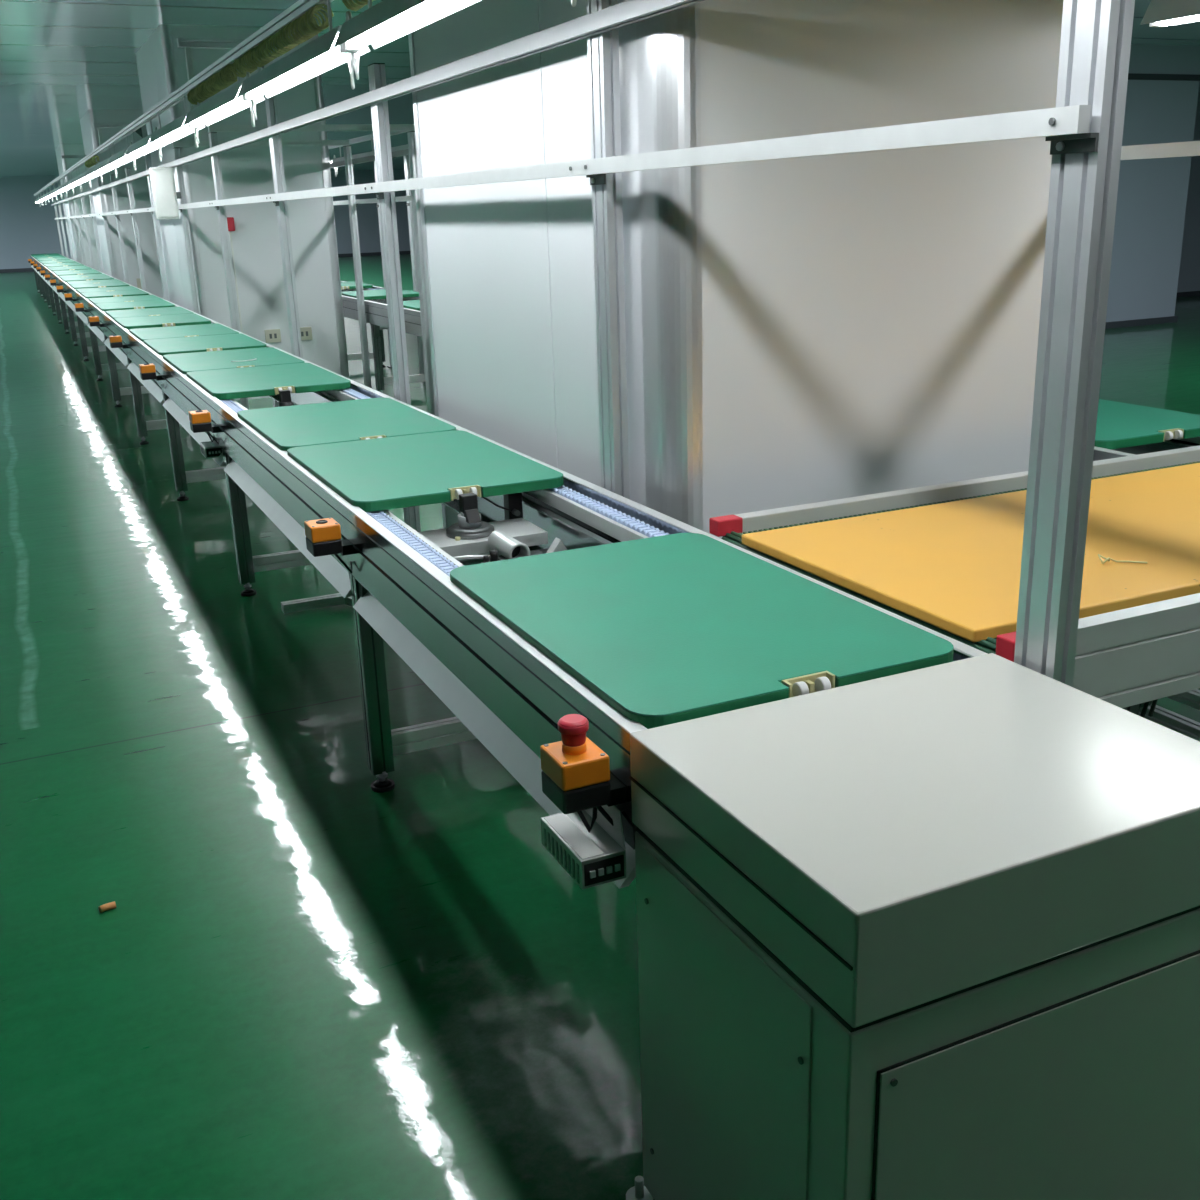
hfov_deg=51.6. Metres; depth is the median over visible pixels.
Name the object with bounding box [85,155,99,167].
coiled hose
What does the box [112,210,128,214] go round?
rail
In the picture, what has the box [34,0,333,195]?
rail
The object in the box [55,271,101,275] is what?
board
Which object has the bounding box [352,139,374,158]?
lamp
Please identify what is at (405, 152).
rail
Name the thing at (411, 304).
board
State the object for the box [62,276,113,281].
board
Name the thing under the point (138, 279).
wall outlet
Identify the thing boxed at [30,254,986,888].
frame
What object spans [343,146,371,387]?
post
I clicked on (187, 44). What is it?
cross arm
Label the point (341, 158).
lamp
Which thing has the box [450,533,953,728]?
board
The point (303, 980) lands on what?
floor
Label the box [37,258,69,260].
board
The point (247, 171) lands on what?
wall pillar
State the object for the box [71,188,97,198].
rail
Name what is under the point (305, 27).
coiled hose
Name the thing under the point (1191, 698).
rail
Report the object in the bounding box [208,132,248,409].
post
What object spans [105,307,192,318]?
board
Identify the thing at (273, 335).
wall outlet
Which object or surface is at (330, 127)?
bar
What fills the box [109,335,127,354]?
box
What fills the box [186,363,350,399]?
board
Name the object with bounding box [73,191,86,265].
post
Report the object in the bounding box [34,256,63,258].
board
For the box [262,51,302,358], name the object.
post
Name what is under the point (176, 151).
post
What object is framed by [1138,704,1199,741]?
rail
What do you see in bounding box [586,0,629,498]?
post
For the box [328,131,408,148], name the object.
rail
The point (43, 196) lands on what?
lamp
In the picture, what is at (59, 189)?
lamp
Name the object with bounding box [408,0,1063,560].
wall pillar
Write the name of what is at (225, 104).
lamp
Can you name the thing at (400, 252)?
baseboard
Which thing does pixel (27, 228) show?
wall
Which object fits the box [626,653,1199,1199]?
base cabinet
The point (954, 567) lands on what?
board
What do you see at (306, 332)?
wall outlet
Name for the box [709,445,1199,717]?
conveyor
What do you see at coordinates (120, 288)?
board
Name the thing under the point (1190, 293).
baseboard
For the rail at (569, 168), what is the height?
0.035 m
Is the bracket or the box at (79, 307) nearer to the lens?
the bracket
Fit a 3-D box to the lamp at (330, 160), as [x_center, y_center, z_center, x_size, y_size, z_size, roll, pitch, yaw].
[-2.887,-4.439,12.663,0.120,0.271,1.595,-10,19,-23]
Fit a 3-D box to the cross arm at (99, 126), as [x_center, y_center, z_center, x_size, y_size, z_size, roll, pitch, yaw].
[-4.335,-4.196,11.170,0.400,0.193,0.040,-10,19,-23]
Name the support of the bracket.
attached to the frame at (504, 693)
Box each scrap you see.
[98,901,115,912]
[1098,554,1146,563]
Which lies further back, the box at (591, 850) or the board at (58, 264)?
the board at (58, 264)
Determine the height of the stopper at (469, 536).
0.136 m
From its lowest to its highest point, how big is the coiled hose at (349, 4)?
0.072 m
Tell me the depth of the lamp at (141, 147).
8.15 m
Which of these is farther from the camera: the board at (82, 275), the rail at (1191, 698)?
the board at (82, 275)
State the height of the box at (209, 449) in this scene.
0.122 m
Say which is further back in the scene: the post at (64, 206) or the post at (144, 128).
the post at (64, 206)
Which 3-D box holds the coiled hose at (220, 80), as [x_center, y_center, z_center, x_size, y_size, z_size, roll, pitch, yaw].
[-1.755,-2.327,5.615,0.072,0.072,1.150,-10,19,-23]
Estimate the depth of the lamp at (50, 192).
20.23 m
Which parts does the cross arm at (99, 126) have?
drop rod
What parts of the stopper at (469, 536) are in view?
mounting plate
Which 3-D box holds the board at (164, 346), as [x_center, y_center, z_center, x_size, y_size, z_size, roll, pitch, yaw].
[-2.325,-1.497,7.269,0.585,0.030,0.892,-10,19,-23]
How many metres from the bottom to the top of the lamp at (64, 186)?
0.271 m
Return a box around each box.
[50,279,58,285]
[56,285,65,293]
[64,293,75,304]
[75,303,87,316]
[88,316,103,332]
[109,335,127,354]
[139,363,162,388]
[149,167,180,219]
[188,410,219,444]
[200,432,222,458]
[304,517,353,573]
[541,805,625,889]
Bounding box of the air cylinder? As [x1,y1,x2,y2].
[453,530,566,562]
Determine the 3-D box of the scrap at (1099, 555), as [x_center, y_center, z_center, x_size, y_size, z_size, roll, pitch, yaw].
[1.021,-0.078,2.420,0.091,0.015,0.024,3,18,14]
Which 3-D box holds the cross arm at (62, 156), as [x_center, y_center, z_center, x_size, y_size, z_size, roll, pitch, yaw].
[-6.851,-5.747,16.299,0.400,0.193,0.040,-10,19,-23]
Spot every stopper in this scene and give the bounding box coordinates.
[279,390,292,406]
[418,493,547,556]
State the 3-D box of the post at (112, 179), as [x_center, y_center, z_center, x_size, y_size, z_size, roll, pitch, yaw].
[-5.775,-4.092,15.054,0.100,2.024,0.120,-10,19,-23]
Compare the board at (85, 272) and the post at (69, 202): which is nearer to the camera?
the board at (85, 272)
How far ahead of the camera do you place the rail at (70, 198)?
24.31 m
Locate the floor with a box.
[0,254,1199,1199]
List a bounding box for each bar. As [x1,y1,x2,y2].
[172,140,349,146]
[208,124,414,131]
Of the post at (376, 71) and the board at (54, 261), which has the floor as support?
the post at (376, 71)
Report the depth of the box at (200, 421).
4.95 m
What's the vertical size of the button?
0.182 m
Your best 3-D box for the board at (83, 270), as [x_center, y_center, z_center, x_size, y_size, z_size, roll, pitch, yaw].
[-7.864,-4.917,18.574,0.585,0.030,0.892,-10,19,-23]
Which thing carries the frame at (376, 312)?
on the floor
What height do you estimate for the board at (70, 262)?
0.030 m
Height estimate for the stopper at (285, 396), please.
0.136 m
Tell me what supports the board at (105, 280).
on the frame at (504, 693)
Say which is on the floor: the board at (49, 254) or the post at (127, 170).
the post at (127, 170)
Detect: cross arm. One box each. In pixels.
[61,155,86,169]
[93,123,142,144]
[177,38,263,80]
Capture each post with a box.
[53,199,63,255]
[57,197,68,257]
[62,195,73,259]
[67,193,79,262]
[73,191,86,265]
[79,188,94,268]
[88,184,103,272]
[95,163,114,277]
[110,175,128,283]
[125,168,146,291]
[141,124,169,300]
[173,148,200,314]
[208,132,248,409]
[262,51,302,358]
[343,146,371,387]
[368,63,420,531]
[374,161,391,367]
[404,155,424,373]
[407,131,434,414]
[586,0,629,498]
[1014,0,1134,686]
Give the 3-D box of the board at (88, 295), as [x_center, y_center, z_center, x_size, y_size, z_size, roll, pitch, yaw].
[-4.903,-3.085,12.519,0.585,0.030,0.892,-10,19,-23]
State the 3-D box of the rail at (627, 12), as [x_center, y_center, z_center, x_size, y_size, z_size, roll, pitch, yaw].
[-0.443,-1.606,3.763,0.038,0.037,5.940,-10,19,-23]
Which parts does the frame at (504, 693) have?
leg, leg, leg, leg, leg, leg, leg, leg, leg, leg, leg, leg, leg, leg, leg, rail, roller chain, leg, roller chain, rail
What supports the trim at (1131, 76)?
attached to the wall at (1152, 193)
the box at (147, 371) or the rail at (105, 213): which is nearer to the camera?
the box at (147, 371)
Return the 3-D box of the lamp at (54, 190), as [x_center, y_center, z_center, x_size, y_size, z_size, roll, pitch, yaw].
[-8.411,-6.348,19.221,0.120,0.271,1.595,-10,19,-23]
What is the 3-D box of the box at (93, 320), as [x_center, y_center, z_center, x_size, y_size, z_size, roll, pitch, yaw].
[-4.126,-2.258,10.162,0.103,0.137,0.084,-10,19,-23]
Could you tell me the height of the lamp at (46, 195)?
0.271 m
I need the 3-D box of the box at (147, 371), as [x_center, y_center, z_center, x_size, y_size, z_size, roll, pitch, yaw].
[-2.413,-1.202,6.670,0.103,0.137,0.084,-10,19,-23]
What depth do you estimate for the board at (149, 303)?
10.63 m
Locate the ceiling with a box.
[0,0,1199,176]
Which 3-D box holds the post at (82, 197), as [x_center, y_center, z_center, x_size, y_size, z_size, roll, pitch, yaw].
[-8.286,-5.641,20.175,0.100,2.024,0.120,-10,19,-23]
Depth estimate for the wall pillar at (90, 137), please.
17.43 m
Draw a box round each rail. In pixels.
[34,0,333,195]
[51,197,72,205]
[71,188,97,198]
[96,172,145,190]
[100,212,111,215]
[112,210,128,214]
[128,208,147,212]
[143,130,269,175]
[148,207,154,211]
[178,201,212,208]
[211,194,271,205]
[262,0,704,136]
[269,183,368,201]
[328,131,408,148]
[330,149,408,167]
[333,196,411,204]
[369,160,581,192]
[578,105,1090,174]
[1121,141,1199,159]
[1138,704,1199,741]
[1167,689,1199,709]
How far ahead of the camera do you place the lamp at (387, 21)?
3.11 m
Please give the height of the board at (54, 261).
0.030 m
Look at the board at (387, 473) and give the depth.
3.49 m
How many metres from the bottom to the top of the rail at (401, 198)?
0.035 m
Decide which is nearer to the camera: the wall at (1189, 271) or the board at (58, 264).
the wall at (1189, 271)
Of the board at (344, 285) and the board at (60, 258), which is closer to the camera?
the board at (344, 285)
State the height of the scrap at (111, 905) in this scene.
0.016 m
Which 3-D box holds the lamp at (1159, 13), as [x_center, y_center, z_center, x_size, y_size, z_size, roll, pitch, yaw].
[1.926,-1.470,2.845,0.120,0.271,1.595,-10,19,-23]
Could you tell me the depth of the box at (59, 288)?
15.24 m
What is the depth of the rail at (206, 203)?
8.79 m
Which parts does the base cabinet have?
panel, panel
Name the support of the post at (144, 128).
on the floor
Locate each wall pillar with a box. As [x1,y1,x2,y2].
[55,144,99,270]
[80,110,163,298]
[135,24,348,399]
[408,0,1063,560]
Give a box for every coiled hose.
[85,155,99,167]
[187,64,239,104]
[232,4,333,77]
[342,0,374,10]
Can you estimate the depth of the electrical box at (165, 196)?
9.53 m
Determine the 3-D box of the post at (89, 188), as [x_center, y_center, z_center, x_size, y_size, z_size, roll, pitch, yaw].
[-7.449,-5.125,18.468,0.100,2.024,0.120,-10,19,-23]
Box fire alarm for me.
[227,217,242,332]
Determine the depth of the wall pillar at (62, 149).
24.55 m
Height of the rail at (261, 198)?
0.035 m
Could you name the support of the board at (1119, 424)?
on the frame at (376, 312)
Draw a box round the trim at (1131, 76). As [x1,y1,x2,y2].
[1128,73,1199,80]
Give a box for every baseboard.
[0,251,410,272]
[1105,316,1177,328]
[1176,291,1199,297]
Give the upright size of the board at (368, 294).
0.030 m
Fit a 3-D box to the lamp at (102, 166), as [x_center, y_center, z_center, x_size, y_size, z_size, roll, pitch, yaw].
[-4.384,-3.864,11.007,0.120,0.271,1.595,-10,19,-23]
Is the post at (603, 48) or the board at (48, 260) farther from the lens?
the board at (48, 260)
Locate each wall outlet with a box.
[136,278,146,288]
[264,329,280,342]
[300,327,312,340]
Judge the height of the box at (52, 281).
0.137 m
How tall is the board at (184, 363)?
0.030 m
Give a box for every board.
[32,254,59,256]
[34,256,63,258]
[36,257,66,259]
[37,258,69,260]
[39,260,73,262]
[41,261,75,263]
[43,262,79,265]
[45,264,82,266]
[47,265,86,269]
[50,267,91,271]
[53,269,96,272]
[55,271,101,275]
[59,274,107,278]
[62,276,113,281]
[67,279,121,284]
[70,282,129,288]
[76,286,138,293]
[81,290,148,298]
[89,295,162,304]
[95,300,174,310]
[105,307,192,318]
[114,313,210,329]
[129,324,238,341]
[144,333,266,355]
[163,347,304,374]
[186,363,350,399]
[237,398,455,450]
[287,430,563,511]
[341,282,372,289]
[342,289,418,299]
[403,300,419,310]
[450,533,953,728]
[742,463,1199,641]
[1095,399,1199,449]
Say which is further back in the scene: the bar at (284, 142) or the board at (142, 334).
the bar at (284, 142)
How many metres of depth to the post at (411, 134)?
8.81 m
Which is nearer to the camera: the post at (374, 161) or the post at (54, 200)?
the post at (374, 161)
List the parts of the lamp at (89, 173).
tube lamp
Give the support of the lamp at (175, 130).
hanging from the rail at (300, 7)
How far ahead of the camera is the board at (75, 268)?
19.41 m
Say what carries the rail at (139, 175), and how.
attached to the post at (112, 179)
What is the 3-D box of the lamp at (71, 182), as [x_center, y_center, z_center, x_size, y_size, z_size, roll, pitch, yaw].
[-6.397,-5.106,15.114,0.120,0.271,1.595,-10,19,-23]
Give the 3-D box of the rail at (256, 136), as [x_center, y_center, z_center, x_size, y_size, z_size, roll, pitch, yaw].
[-2.933,-3.142,8.842,0.038,0.037,5.778,-10,19,-23]
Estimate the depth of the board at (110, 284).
14.15 m
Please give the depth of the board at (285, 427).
4.32 m
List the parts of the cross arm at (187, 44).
drop rod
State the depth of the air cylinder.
3.04 m
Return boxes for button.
[540,714,626,833]
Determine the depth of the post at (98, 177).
16.61 m
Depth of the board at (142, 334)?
8.00 m
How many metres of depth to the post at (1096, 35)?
1.77 m
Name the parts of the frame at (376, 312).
leg, leg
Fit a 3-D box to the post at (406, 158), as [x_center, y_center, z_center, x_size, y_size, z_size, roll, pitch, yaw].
[-1.698,-3.061,11.398,0.100,2.024,0.120,-10,19,-23]
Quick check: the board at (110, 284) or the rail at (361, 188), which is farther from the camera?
the board at (110, 284)
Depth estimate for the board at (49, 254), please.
28.23 m
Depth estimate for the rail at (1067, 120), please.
2.03 m
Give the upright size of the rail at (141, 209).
0.035 m
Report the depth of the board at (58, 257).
25.63 m
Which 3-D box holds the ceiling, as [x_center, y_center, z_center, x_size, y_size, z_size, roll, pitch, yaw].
[-4.247,-7.944,20.443,29.000,0.100,49.200,-10,19,-23]
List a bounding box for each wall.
[0,170,409,268]
[1106,44,1199,321]
[1177,82,1199,291]
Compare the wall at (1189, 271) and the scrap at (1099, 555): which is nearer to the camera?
the scrap at (1099, 555)
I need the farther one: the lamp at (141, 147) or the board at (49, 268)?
the board at (49, 268)
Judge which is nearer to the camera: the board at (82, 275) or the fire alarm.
the fire alarm
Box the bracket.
[481,492,522,519]
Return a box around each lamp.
[42,190,50,202]
[44,186,54,201]
[48,184,58,199]
[52,181,63,198]
[56,180,69,196]
[61,175,75,193]
[67,168,84,190]
[74,157,105,187]
[93,146,120,177]
[107,134,140,170]
[124,118,166,161]
[148,95,205,147]
[183,72,265,126]
[237,0,370,99]
[328,149,337,176]
[332,147,343,162]
[333,0,576,50]
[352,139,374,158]
[391,144,407,151]
[1140,0,1199,26]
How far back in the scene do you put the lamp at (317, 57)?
3.96 m
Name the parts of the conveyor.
rail, leg, rail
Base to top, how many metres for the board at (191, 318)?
0.030 m
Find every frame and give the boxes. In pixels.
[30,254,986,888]
[341,281,1199,460]
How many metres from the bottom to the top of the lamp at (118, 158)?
0.271 m
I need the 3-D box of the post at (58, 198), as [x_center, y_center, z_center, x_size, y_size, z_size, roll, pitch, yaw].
[-11.633,-7.706,27.003,0.100,2.024,0.120,-10,19,-23]
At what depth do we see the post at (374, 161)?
12.24 m
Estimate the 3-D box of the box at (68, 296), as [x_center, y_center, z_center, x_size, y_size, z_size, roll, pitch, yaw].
[-5.800,-3.291,13.576,0.103,0.137,0.084,-10,19,-23]
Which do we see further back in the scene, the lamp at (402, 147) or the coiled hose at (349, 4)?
the lamp at (402, 147)
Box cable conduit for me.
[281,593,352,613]
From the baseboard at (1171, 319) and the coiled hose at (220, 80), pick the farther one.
the baseboard at (1171, 319)
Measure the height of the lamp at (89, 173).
0.271 m
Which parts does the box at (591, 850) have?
mounting plate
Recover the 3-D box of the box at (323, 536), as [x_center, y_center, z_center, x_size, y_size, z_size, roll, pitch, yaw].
[-0.684,-0.136,3.143,0.103,0.137,0.084,-10,19,-23]
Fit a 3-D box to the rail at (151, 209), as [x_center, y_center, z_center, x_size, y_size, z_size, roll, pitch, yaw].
[-3.749,-3.349,10.609,0.024,0.035,1.997,-10,19,-23]
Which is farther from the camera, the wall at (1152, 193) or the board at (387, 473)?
the wall at (1152, 193)

